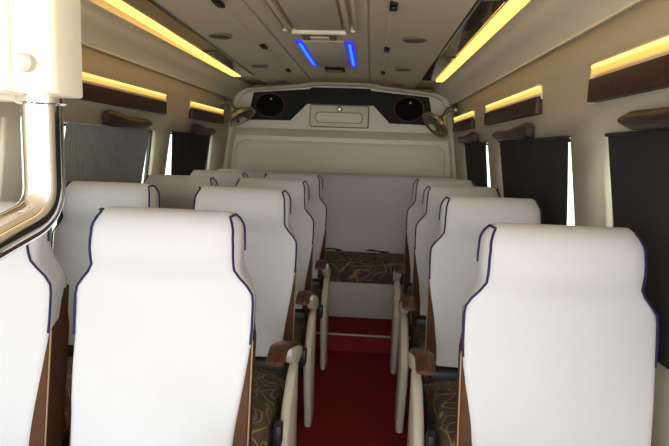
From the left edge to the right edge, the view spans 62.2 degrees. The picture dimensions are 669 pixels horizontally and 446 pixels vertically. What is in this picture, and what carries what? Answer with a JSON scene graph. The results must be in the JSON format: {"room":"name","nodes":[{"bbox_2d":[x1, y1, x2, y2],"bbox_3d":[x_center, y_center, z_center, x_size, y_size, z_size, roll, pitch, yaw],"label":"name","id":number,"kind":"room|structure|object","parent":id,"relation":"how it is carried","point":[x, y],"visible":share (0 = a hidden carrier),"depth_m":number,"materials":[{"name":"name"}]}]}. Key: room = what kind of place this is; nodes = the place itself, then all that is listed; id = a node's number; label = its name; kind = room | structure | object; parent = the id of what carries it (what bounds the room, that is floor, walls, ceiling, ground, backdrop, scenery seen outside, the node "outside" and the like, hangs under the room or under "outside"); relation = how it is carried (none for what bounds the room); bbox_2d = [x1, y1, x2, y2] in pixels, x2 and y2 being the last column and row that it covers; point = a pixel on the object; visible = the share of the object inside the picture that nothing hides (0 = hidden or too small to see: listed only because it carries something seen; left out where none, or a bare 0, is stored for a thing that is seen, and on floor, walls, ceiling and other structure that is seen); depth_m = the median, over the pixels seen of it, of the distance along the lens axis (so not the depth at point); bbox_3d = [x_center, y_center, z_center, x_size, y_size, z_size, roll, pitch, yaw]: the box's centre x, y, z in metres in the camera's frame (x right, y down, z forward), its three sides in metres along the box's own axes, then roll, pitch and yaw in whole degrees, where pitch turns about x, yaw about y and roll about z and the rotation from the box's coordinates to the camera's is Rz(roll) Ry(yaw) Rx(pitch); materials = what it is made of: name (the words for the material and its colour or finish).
{"room":"vehicle interior","nodes":[
{"label":"vehicle interior","id":0,"kind":"room"},
{"bbox_2d":[0,45,231,242],"bbox_3d":[-1.091,0.061,2.581,0.140,1.661,4.750,2,8,3],"label":"wall","id":1,"kind":"structure","parent":0,"point":[180,93],"depth_m":2.75,"materials":[{"name":"plastic"}]},
{"bbox_2d":[64,123,151,179],"bbox_3d":[-1.107,-0.194,2.690,0.074,0.535,0.970,2,8,3],"label":"window","id":2,"kind":"structure","parent":1,"relation":"in","point":[150,132],"depth_m":3.14,"materials":[{"name":"rubber"}]},
{"bbox_2d":[56,121,150,227],"bbox_3d":[-1.062,-0.177,2.627,0.074,0.560,0.825,2,8,3],"label":"window blind","id":3,"kind":"object","parent":2,"relation":"attached to","point":[93,152],"visible":0.55,"depth_m":2.54,"materials":[{"name":"grey fabric"}]},
{"bbox_2d":[79,70,167,113],"bbox_3d":[-1.000,-0.603,2.587,0.034,0.118,1.154,2,8,3],"label":"light","id":4,"kind":"object","parent":1,"relation":"attached to","point":[97,88],"visible":0.61,"depth_m":2.58,"materials":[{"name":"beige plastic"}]},
{"bbox_2d":[102,110,152,127],"bbox_3d":[-0.993,-0.497,2.699,0.067,0.074,0.500,2,8,3],"label":"grab bar","id":5,"kind":"object","parent":1,"relation":"attached to","point":[111,118],"visible":1,"depth_m":2.56,"materials":[{"name":"brown wood"}]},
{"bbox_2d":[170,133,209,169],"bbox_3d":[-1.032,-0.345,3.838,0.074,0.535,0.930,2,8,3],"label":"window","id":6,"kind":"structure","parent":1,"relation":"in","point":[170,133],"depth_m":4.28,"materials":[{"name":"rubber"}]},
{"bbox_2d":[171,131,210,175],"bbox_3d":[-0.987,-0.327,3.769,0.074,0.560,0.785,2,8,3],"label":"window blind","id":7,"kind":"object","parent":6,"relation":"attached to","point":[189,151],"visible":0.46,"depth_m":3.70,"materials":[{"name":"black fabric"}]},
{"bbox_2d":[191,123,216,134],"bbox_3d":[-0.912,-0.658,3.921,0.067,0.074,0.490,2,8,3],"label":"grab bar","id":8,"kind":"object","parent":1,"relation":"attached to","point":[198,129],"visible":1,"depth_m":3.77,"materials":[{"name":"brown wood"}]},
{"bbox_2d":[188,100,224,123],"bbox_3d":[-0.907,-0.787,3.992,0.034,0.118,0.794,2,8,3],"label":"light","id":9,"kind":"object","parent":1,"relation":"attached to","point":[200,111],"visible":1,"depth_m":3.89,"materials":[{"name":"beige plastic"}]},
{"bbox_2d":[221,97,254,126],"bbox_3d":[-0.750,-0.863,4.311,0.263,0.231,0.239,2,8,3],"label":"wall fan","id":10,"kind":"object","parent":1,"relation":"attached to","point":[240,115],"visible":1,"depth_m":4.30,"materials":[{"name":"metal"}]},
{"bbox_2d":[227,109,254,126],"bbox_3d":[-0.723,-0.816,4.315,0.206,0.139,0.237,2,8,3],"label":"grille","id":11,"kind":"object","parent":10,"relation":"attached to","point":[237,117],"depth_m":4.29,"materials":[{"name":"metal"}]},
{"bbox_2d":[231,85,449,176],"bbox_3d":[0.036,-0.263,4.840,2.020,1.880,0.050,2,8,3],"label":"wall","id":12,"kind":"structure","parent":0,"point":[443,145],"depth_m":4.75,"materials":[{"name":"plastic"}]},
{"bbox_2d":[223,82,456,179],"bbox_3d":[0.039,-0.518,4.703,2.044,1.322,0.155,2,8,3],"label":"trim","id":13,"kind":"structure","parent":12,"relation":"attached to","point":[231,132],"depth_m":4.59,"materials":[{"name":"plastic"}]},
{"bbox_2d":[235,139,445,176],"bbox_3d":[0.030,-0.305,4.792,1.810,0.775,0.035,2,8,3],"label":"trim panel","id":14,"kind":"object","parent":12,"relation":"attached to","point":[250,154],"visible":0.46,"depth_m":4.75,"materials":[{"name":"plastic"}]},
{"bbox_2d":[234,86,448,141],"bbox_3d":[0.049,-0.926,4.662,1.810,0.422,0.128,2,8,3],"label":"header panel","id":15,"kind":"object","parent":12,"relation":"attached to","point":[294,120],"visible":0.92,"depth_m":4.61,"materials":[{"name":"plastic"}]},
{"bbox_2d":[254,92,284,117],"bbox_3d":[-0.538,-0.982,4.617,0.260,0.208,0.023,2,8,3],"label":"speaker","id":16,"kind":"object","parent":15,"relation":"attached to","point":[269,104],"visible":1,"depth_m":4.61},
{"bbox_2d":[309,104,369,128],"bbox_3d":[0.039,-0.884,4.598,0.496,0.186,0.034,2,8,3],"label":"compartment","id":17,"kind":"object","parent":15,"relation":"attached to","point":[332,116],"visible":1,"depth_m":4.59,"materials":[{"name":"beige plastic"}]},
{"bbox_2d":[393,96,424,121],"bbox_3d":[0.609,-0.933,4.548,0.260,0.208,0.023,2,8,3],"label":"speaker","id":18,"kind":"object","parent":15,"relation":"attached to","point":[409,108],"visible":0.99,"depth_m":4.54},
{"bbox_2d":[296,316,426,445],"bbox_3d":[-0.206,1.020,1.714,2.040,0.170,6.700,2,8,3],"label":"floor","id":19,"kind":"structure","parent":0,"point":[355,393],"depth_m":2.94,"materials":[{"name":"red carpet"}]},
{"bbox_2d":[0,201,68,445],"bbox_3d":[-0.956,0.526,1.218,0.455,1.108,0.699,2,8,3],"label":"seat","id":20,"kind":"object","parent":19,"relation":"on","point":[34,288],"visible":0.82,"depth_m":1.38,"materials":[{"name":"white leather"}]},
{"bbox_2d":[51,181,159,445],"bbox_3d":[-0.922,0.422,2.011,0.455,1.108,0.699,2,8,3],"label":"seat","id":21,"kind":"object","parent":19,"relation":"on","point":[83,200],"visible":0.31,"depth_m":2.17,"materials":[{"name":"white leather"}]},
{"bbox_2d":[63,356,72,439],"bbox_3d":[-0.935,0.596,1.929,0.434,0.154,0.490,2,8,3],"label":"seat cushion","id":22,"kind":"object","parent":21,"relation":"on","point":[70,358],"depth_m":1.75,"materials":[{"name":"fabric"}]},
{"bbox_2d":[69,206,255,445],"bbox_3d":[-0.424,0.549,1.186,0.502,1.108,0.698,2,8,3],"label":"seat","id":23,"kind":"object","parent":19,"relation":"on","point":[164,330],"visible":1,"depth_m":1.35,"materials":[{"name":"white leather"}]},
{"bbox_2d":[143,174,217,208],"bbox_3d":[-0.824,0.339,2.651,0.455,1.108,0.699,2,8,3],"label":"seat","id":24,"kind":"object","parent":19,"relation":"on","point":[176,191],"visible":0.12,"depth_m":2.79,"materials":[{"name":"white leather"}]},
{"bbox_2d":[189,170,248,186],"bbox_3d":[-0.769,0.253,3.313,0.455,1.108,0.699,2,8,3],"label":"seat","id":25,"kind":"object","parent":19,"relation":"on","point":[223,178],"visible":0.13,"depth_m":3.46,"materials":[{"name":"white leather"}]},
{"bbox_2d":[193,186,302,445],"bbox_3d":[-0.372,0.445,1.977,0.502,1.108,0.698,2,8,3],"label":"seat","id":26,"kind":"object","parent":19,"relation":"on","point":[270,254],"visible":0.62,"depth_m":2.12,"materials":[{"name":"white leather"}]},
{"bbox_2d":[251,367,286,445],"bbox_3d":[-0.409,0.618,1.897,0.434,0.154,0.490,2,8,3],"label":"seat cushion","id":27,"kind":"object","parent":26,"relation":"on","point":[269,382],"depth_m":1.84,"materials":[{"name":"fabric"}]},
{"bbox_2d":[235,178,318,426],"bbox_3d":[-0.330,0.361,2.620,0.502,1.108,0.698,2,8,3],"label":"seat","id":28,"kind":"object","parent":19,"relation":"on","point":[301,220],"visible":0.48,"depth_m":2.76,"materials":[{"name":"white leather"}]},
{"bbox_2d":[294,318,306,346],"bbox_3d":[-0.367,0.534,2.540,0.434,0.154,0.490,2,8,3],"label":"seat cushion","id":29,"kind":"object","parent":28,"relation":"on","point":[300,324],"depth_m":2.60,"materials":[{"name":"fabric"}]},
{"bbox_2d":[263,172,330,375],"bbox_3d":[-0.275,0.274,3.283,0.502,1.108,0.698,2,8,3],"label":"seat","id":30,"kind":"object","parent":19,"relation":"on","point":[317,207],"visible":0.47,"depth_m":3.42,"materials":[{"name":"white leather"}]},
{"bbox_2d":[312,286,321,313],"bbox_3d":[-0.311,0.447,3.203,0.434,0.154,0.490,2,8,3],"label":"seat cushion","id":31,"kind":"object","parent":30,"relation":"on","point":[317,290],"depth_m":3.29,"materials":[{"name":"fabric"}]},
{"bbox_2d":[218,169,455,319],"bbox_3d":[-0.022,0.125,4.139,1.850,0.973,0.711,2,8,3],"label":"bench","id":32,"kind":"object","parent":19,"relation":"on","point":[366,222],"visible":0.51,"depth_m":4.21,"materials":[{"name":"leather"}]},
{"bbox_2d":[324,250,404,284],"bbox_3d":[-0.034,0.296,4.065,1.800,0.150,0.518,2,8,3],"label":"seat cushion","id":33,"kind":"object","parent":32,"relation":"on","point":[348,267],"depth_m":3.82,"materials":[{"name":"fabric"}]},
{"bbox_2d":[316,332,409,338],"bbox_3d":[-0.109,0.696,3.516,1.550,0.009,0.022,2,8,3],"label":"trim","id":34,"kind":"structure","parent":19,"relation":"attached to","point":[329,333],"depth_m":3.49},
{"bbox_2d":[390,178,474,373],"bbox_3d":[0.603,0.312,3.231,0.540,1.108,0.715,2,8,3],"label":"seat","id":35,"kind":"object","parent":19,"relation":"on","point":[415,211],"visible":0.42,"depth_m":3.38,"materials":[{"name":"white leather"}]},
{"bbox_2d":[405,291,411,324],"bbox_3d":[0.631,0.487,3.146,0.434,0.154,0.490,2,8,3],"label":"seat cushion","id":36,"kind":"object","parent":35,"relation":"on","point":[407,293],"depth_m":3.13,"materials":[{"name":"fabric"}]},
{"bbox_2d":[394,185,500,444],"bbox_3d":[0.559,0.399,2.568,0.540,1.108,0.715,2,8,3],"label":"seat","id":37,"kind":"object","parent":19,"relation":"on","point":[427,228],"visible":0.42,"depth_m":2.71,"materials":[{"name":"white leather"}]},
{"bbox_2d":[412,325,425,375],"bbox_3d":[0.588,0.575,2.483,0.434,0.154,0.490,2,8,3],"label":"seat cushion","id":38,"kind":"object","parent":37,"relation":"on","point":[419,331],"depth_m":2.58,"materials":[{"name":"fabric"}]},
{"bbox_2d":[407,195,541,445],"bbox_3d":[0.521,0.483,1.924,0.540,1.108,0.715,2,8,3],"label":"seat","id":39,"kind":"object","parent":19,"relation":"on","point":[453,265],"visible":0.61,"depth_m":2.08,"materials":[{"name":"white leather"}]},
{"bbox_2d":[426,379,456,445],"bbox_3d":[0.549,0.659,1.840,0.434,0.154,0.490,2,8,3],"label":"seat cushion","id":40,"kind":"object","parent":39,"relation":"on","point":[441,397],"depth_m":1.84,"materials":[{"name":"fabric"}]},
{"bbox_2d":[455,222,658,445],"bbox_3d":[0.465,0.588,1.133,0.540,1.108,0.715,2,8,3],"label":"seat","id":41,"kind":"object","parent":19,"relation":"on","point":[559,342],"visible":1,"depth_m":1.29,"materials":[{"name":"white leather"}]},
{"bbox_2d":[80,0,645,105],"bbox_3d":[-0.149,-0.674,1.462,1.860,0.184,6.650,2,8,3],"label":"ceiling","id":42,"kind":"structure","parent":0,"point":[538,28],"depth_m":2.50,"materials":[{"name":"plastic"}]},
{"bbox_2d":[0,0,82,101],"bbox_3d":[-0.675,-0.379,0.522,0.858,0.495,0.068,2,8,3],"label":"upper cabinet","id":43,"kind":"object","parent":42,"relation":"attached to","point":[41,48],"visible":0.98,"depth_m":0.51,"materials":[{"name":"plastic"}]},
{"bbox_2d":[0,95,67,260],"bbox_3d":[-0.359,0.231,0.488,0.071,0.694,0.303,6,9,28],"label":"grab rail","id":44,"kind":"object","parent":43,"relation":"attached to","point":[40,205],"visible":1,"depth_m":0.55,"materials":[{"name":"silver metal"}]},
{"bbox_2d":[104,0,253,76],"bbox_3d":[-0.724,-0.815,2.124,0.163,0.028,3.725,2,8,2],"label":"recessed light","id":45,"kind":"object","parent":42,"relation":"in","point":[150,13],"visible":0.99,"depth_m":2.46,"materials":[{"name":"glowing warm light emitter"},{"name":"plastic"}]},
{"bbox_2d":[211,0,224,7],"bbox_3d":[-0.432,-0.815,2.064,0.028,0.020,0.100,2,8,3],"label":"clip","id":46,"kind":"object","parent":42,"relation":"attached to","point":[218,3],"visible":1,"depth_m":2.05,"materials":[{"name":"black plastic"}]},
{"bbox_2d":[208,33,231,39],"bbox_3d":[-0.541,-0.885,2.628,0.111,0.014,0.111,2,8,3],"label":"recessed light","id":47,"kind":"object","parent":42,"relation":"in","point":[222,36],"visible":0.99,"depth_m":2.62,"materials":[{"name":"grey plastic"}]},
{"bbox_2d":[251,64,267,67],"bbox_3d":[-0.480,-1.008,3.558,0.111,0.014,0.111,2,8,3],"label":"recessed light","id":48,"kind":"object","parent":42,"relation":"in","point":[254,65],"visible":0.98,"depth_m":3.53,"materials":[{"name":"grey plastic"}]},
{"bbox_2d":[259,44,267,49],"bbox_3d":[-0.375,-0.930,2.935,0.028,0.020,0.100,2,8,3],"label":"clip","id":49,"kind":"object","parent":42,"relation":"attached to","point":[263,46],"visible":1,"depth_m":2.92,"materials":[{"name":"black plastic"}]},
{"bbox_2d":[273,80,287,82],"bbox_3d":[-0.426,-1.116,4.379,0.111,0.014,0.111,2,8,3],"label":"recessed light","id":50,"kind":"object","parent":42,"relation":"in","point":[278,81],"visible":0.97,"depth_m":4.34,"materials":[{"name":"grey plastic"}]},
{"bbox_2d":[259,0,357,34],"bbox_3d":[-0.107,-0.781,1.875,0.342,0.042,1.240,2,8,3],"label":"roof hatch","id":51,"kind":"object","parent":42,"relation":"attached to","point":[308,17],"visible":1,"depth_m":2.20,"materials":[{"name":"white plastic"}]},
{"bbox_2d":[296,35,356,72],"bbox_3d":[-0.027,-0.960,3.191,0.290,0.031,1.240,2,8,3],"label":"light panel","id":52,"kind":"object","parent":42,"relation":"attached to","point":[325,51],"visible":0.98,"depth_m":3.08,"materials":[{"name":"blue"}]},
{"bbox_2d":[301,35,336,40],"bbox_3d":[-0.074,-0.891,2.642,0.160,0.020,0.130,2,8,3],"label":"switch plate","id":53,"kind":"object","parent":52,"relation":"attached to","point":[306,37],"depth_m":2.62,"materials":[{"name":"grey plastic"}]},
{"bbox_2d":[310,36,329,40],"bbox_3d":[-0.069,-0.879,2.643,0.090,0.008,0.070,2,8,3],"label":"switch","id":54,"kind":"object","parent":52,"relation":"attached to","point":[318,38],"depth_m":2.62,"materials":[{"name":"beige plastic"}]},
{"bbox_2d":[384,46,389,52],"bbox_3d":[0.273,-0.902,2.896,0.028,0.020,0.100,2,8,3],"label":"clip","id":55,"kind":"object","parent":42,"relation":"attached to","point":[386,49],"visible":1,"depth_m":2.86,"materials":[{"name":"black plastic"}]},
{"bbox_2d":[389,1,397,11],"bbox_3d":[0.216,-0.787,2.025,0.028,0.020,0.100,2,8,3],"label":"clip","id":56,"kind":"object","parent":42,"relation":"attached to","point":[393,5],"visible":0.99,"depth_m":2.00,"materials":[{"name":"black plastic"}]},
{"bbox_2d":[390,83,403,85],"bbox_3d":[0.487,-1.079,4.324,0.111,0.014,0.111,2,8,3],"label":"recessed light","id":57,"kind":"object","parent":42,"relation":"in","point":[391,84],"visible":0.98,"depth_m":4.29,"materials":[{"name":"grey plastic"}]},
{"bbox_2d":[394,67,411,70],"bbox_3d":[0.433,-0.971,3.503,0.111,0.014,0.111,2,8,3],"label":"recessed light","id":58,"kind":"object","parent":42,"relation":"in","point":[395,68],"visible":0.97,"depth_m":3.49,"materials":[{"name":"grey plastic"}]},
{"bbox_2d":[402,36,426,43],"bbox_3d":[0.372,-0.849,2.573,0.111,0.014,0.111,2,8,3],"label":"recessed light","id":59,"kind":"object","parent":42,"relation":"in","point":[409,39],"visible":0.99,"depth_m":2.56,"materials":[{"name":"grey plastic"}]},
{"bbox_2d":[422,0,526,81],"bbox_3d":[0.562,-0.760,2.046,0.150,0.028,3.720,2,8,3],"label":"recessed light","id":60,"kind":"object","parent":42,"relation":"in","point":[485,17],"visible":0.99,"depth_m":2.29,"materials":[{"name":"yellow glowing translucent plastic"}]},
{"bbox_2d":[452,0,668,445],"bbox_3d":[0.851,0.151,2.415,0.140,1.661,4.850,2,8,3],"label":"wall","id":61,"kind":"structure","parent":0,"point":[563,73],"depth_m":1.76,"materials":[{"name":"plastic"}]},
{"bbox_2d":[422,103,456,137],"bbox_3d":[0.794,-0.775,4.191,0.255,0.266,0.236,2,8,3],"label":"wall fan","id":62,"kind":"object","parent":61,"relation":"attached to","point":[435,123],"visible":1,"depth_m":4.19,"materials":[{"name":"metal"}]},
{"bbox_2d":[422,113,445,137],"bbox_3d":[0.753,-0.736,4.197,0.177,0.182,0.232,2,8,3],"label":"grille","id":63,"kind":"object","parent":62,"relation":"attached to","point":[435,123],"depth_m":4.18,"materials":[{"name":"metal"}]},
{"bbox_2d":[453,110,474,131],"bbox_3d":[0.919,-0.721,3.972,0.034,0.118,0.814,2,8,3],"label":"light","id":64,"kind":"object","parent":61,"relation":"attached to","point":[464,121],"visible":0.99,"depth_m":3.83,"materials":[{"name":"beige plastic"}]},
{"bbox_2d":[457,132,478,143],"bbox_3d":[0.898,-0.578,3.797,0.067,0.074,0.660,2,8,3],"label":"grab bar","id":65,"kind":"object","parent":61,"relation":"attached to","point":[471,138],"visible":0.97,"depth_m":3.55,"materials":[{"name":"brown wood"}]},
{"bbox_2d":[463,142,487,186],"bbox_3d":[0.925,-0.243,3.644,0.074,0.560,0.725,2,8,3],"label":"window blind","id":66,"kind":"object","parent":61,"relation":"attached to","point":[476,158],"visible":0.48,"depth_m":3.58,"materials":[{"name":"black fabric"}]},
{"bbox_2d":[492,122,533,140],"bbox_3d":[0.819,-0.421,2.600,0.067,0.074,0.640,2,8,3],"label":"grab bar","id":67,"kind":"object","parent":61,"relation":"attached to","point":[524,131],"visible":0.98,"depth_m":2.38,"materials":[{"name":"brown wood"}]},
{"bbox_2d":[484,84,542,125],"bbox_3d":[0.834,-0.549,2.666,0.034,0.118,1.014,2,8,3],"label":"light","id":68,"kind":"object","parent":61,"relation":"attached to","point":[527,102],"visible":0.97,"depth_m":2.48,"materials":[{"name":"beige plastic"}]},
{"bbox_2d":[498,136,569,224],"bbox_3d":[0.845,-0.083,2.426,0.074,0.560,1.008,2,8,3],"label":"window blind","id":69,"kind":"object","parent":61,"relation":"attached to","point":[533,168],"visible":0.57,"depth_m":2.23,"materials":[{"name":"black fabric"}]},
{"bbox_2d":[587,31,668,103],"bbox_3d":[0.738,-0.358,1.214,0.034,0.118,0.899,2,8,3],"label":"light","id":70,"kind":"object","parent":61,"relation":"attached to","point":[641,67],"visible":1,"depth_m":1.38,"materials":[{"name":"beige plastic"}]},
{"bbox_2d":[605,129,668,369],"bbox_3d":[0.762,0.083,1.161,0.074,0.560,0.895,2,8,3],"label":"window blind","id":71,"kind":"object","parent":61,"relation":"attached to","point":[638,160],"visible":0.63,"depth_m":1.37,"materials":[{"name":"black fabric"}]},
{"bbox_2d":[617,107,668,129],"bbox_3d":[0.726,-0.233,1.175,0.067,0.074,0.520,2,8,3],"label":"grab bar","id":72,"kind":"object","parent":61,"relation":"attached to","point":[656,118],"visible":1,"depth_m":1.25,"materials":[{"name":"brown wood"}]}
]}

